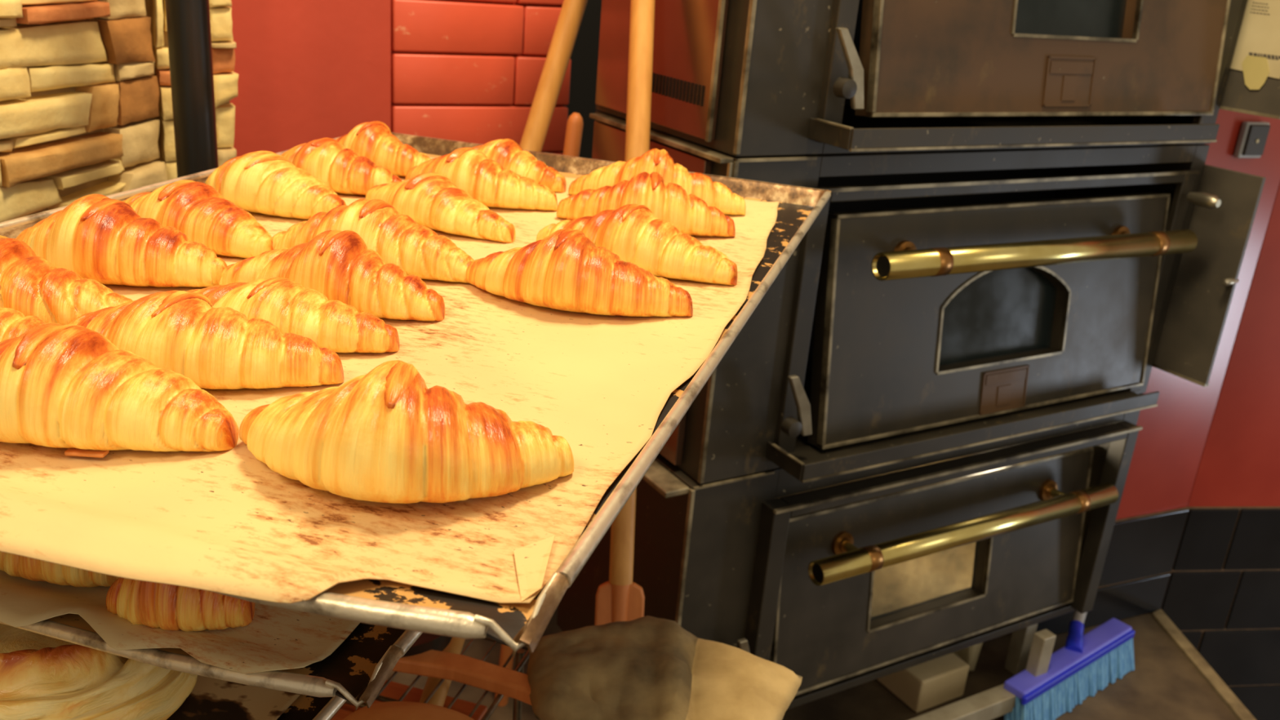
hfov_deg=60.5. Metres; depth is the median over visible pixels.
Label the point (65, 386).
croissant
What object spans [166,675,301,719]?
paper
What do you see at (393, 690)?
wooden crate
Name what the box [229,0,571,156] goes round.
wall
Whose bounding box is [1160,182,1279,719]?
wall
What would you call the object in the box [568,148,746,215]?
croissant
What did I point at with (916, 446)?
oven
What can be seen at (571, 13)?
wooden pole
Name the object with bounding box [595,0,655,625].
peel
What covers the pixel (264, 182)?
croissant
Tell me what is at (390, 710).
bread loaf
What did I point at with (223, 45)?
wall
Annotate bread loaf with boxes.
[343,701,474,719]
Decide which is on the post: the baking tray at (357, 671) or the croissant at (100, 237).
the baking tray at (357, 671)
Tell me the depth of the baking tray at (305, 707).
0.66 m
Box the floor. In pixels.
[341,607,1239,719]
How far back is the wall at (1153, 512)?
2.21 m
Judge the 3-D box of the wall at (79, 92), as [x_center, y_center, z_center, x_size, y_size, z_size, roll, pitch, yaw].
[-0.923,-0.396,0.348,0.160,2.850,2.100,10,21,14]
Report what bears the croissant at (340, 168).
on the paper at (224, 522)
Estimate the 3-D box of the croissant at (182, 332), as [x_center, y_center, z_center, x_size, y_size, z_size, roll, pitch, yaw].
[-0.241,-0.012,0.586,0.160,0.045,0.070,6,21,3]
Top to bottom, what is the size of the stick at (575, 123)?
1.022 m
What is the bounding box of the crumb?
[64,448,109,457]
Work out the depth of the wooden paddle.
1.09 m
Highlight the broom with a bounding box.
[1003,610,1134,719]
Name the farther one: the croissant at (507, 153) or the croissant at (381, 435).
the croissant at (507, 153)
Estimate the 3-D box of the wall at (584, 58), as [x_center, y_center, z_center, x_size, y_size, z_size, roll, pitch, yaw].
[0.464,-1.055,2.415,1.754,2.850,0.120,-8,24,-30]
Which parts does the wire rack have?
rack frame, rack frame, rack leg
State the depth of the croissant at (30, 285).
0.63 m
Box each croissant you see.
[0,235,132,325]
[0,306,45,342]
[0,322,239,451]
[0,551,119,586]
[16,194,226,287]
[69,290,344,389]
[106,577,254,631]
[122,179,273,257]
[186,277,399,352]
[204,151,346,219]
[219,229,444,321]
[239,360,573,503]
[271,198,474,283]
[280,137,402,195]
[335,120,431,177]
[365,172,515,243]
[404,146,557,210]
[466,228,693,316]
[472,138,566,192]
[536,204,737,285]
[556,171,735,236]
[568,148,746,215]
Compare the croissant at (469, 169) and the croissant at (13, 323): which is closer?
the croissant at (13, 323)
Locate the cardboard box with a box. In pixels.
[876,653,968,712]
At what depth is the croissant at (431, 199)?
0.91 m
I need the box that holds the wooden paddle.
[392,649,531,705]
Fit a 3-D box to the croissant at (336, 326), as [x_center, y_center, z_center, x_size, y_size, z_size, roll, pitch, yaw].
[-0.215,-0.030,0.650,0.148,0.038,0.067,8,21,9]
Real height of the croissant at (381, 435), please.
0.056 m
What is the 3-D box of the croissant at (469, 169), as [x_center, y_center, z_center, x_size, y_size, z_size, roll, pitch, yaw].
[-0.160,-0.173,1.026,0.167,0.050,0.074,13,22,21]
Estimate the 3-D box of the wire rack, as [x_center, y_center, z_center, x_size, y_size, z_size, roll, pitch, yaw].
[-0.447,0.587,1.112,0.560,0.553,0.464,10,21,14]
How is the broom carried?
on the floor
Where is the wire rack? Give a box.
[329,635,529,719]
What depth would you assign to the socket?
2.07 m
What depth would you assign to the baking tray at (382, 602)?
0.47 m
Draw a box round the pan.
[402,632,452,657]
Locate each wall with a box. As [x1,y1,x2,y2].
[0,0,167,222]
[144,0,238,180]
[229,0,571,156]
[560,0,601,159]
[1035,109,1279,634]
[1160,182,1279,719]
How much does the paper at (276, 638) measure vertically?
0.011 m
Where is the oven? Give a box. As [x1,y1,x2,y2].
[556,0,1279,719]
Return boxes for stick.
[418,636,465,706]
[494,112,583,706]
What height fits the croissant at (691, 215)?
0.052 m
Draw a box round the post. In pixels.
[164,0,218,177]
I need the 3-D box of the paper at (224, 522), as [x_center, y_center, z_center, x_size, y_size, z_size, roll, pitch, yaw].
[-0.177,-0.069,0.806,0.501,0.010,0.839,10,21,14]
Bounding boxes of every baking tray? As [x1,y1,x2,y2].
[0,132,831,655]
[0,613,422,710]
[276,694,346,719]
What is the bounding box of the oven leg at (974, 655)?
[952,639,991,674]
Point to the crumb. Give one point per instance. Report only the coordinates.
(70, 451)
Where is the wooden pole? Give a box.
[350,0,587,711]
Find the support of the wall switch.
attached to the wall at (1153, 512)
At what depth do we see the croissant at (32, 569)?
0.58 m
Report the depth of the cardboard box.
2.00 m
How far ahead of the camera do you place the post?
1.20 m
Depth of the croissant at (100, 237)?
0.71 m
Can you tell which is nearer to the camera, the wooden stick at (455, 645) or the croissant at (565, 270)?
the croissant at (565, 270)
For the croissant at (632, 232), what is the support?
on the paper at (224, 522)
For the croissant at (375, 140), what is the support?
on the paper at (224, 522)
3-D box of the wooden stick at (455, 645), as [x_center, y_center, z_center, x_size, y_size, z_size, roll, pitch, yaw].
[-0.213,0.333,1.193,0.025,0.025,0.170,5,21,1]
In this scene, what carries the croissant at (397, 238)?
on the paper at (224, 522)
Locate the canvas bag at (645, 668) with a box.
[526,615,802,719]
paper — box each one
[0,156,779,603]
[0,569,360,674]
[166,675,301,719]
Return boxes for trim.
[1151,608,1256,719]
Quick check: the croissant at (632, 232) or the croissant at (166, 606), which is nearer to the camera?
the croissant at (166, 606)
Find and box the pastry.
[0,622,198,719]
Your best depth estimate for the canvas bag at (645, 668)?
1.07 m
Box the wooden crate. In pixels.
[330,680,487,719]
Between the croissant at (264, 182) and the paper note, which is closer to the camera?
the croissant at (264, 182)
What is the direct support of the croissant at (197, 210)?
on the paper at (224, 522)
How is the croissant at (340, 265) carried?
on the paper at (224, 522)
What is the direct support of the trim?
attached to the wall at (1153, 512)
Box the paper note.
[1230,0,1279,89]
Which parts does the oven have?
panel, panel, corner trim, trim, corner trim, trim, hinge arm, corner trim, edge trim, ledge trim, hinge arm, edge trim, ledge trim, hinge arm, edge trim, door, edge trim, door frame, edge trim, frame trim, stand rail, handle, ledge trim, edge trim, door frame, door, edge trim, name plate, frame trim, stand leg, door frame, ledge trim, handle, edge trim, stand leg, door, name plate, edge trim, edge trim, edge trim, edge trim, flap knob, edge trim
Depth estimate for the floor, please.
2.06 m
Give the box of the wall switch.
[1233,121,1270,158]
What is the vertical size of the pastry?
0.055 m
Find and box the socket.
[1065,620,1084,653]
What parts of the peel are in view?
blade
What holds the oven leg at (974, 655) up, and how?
on the floor

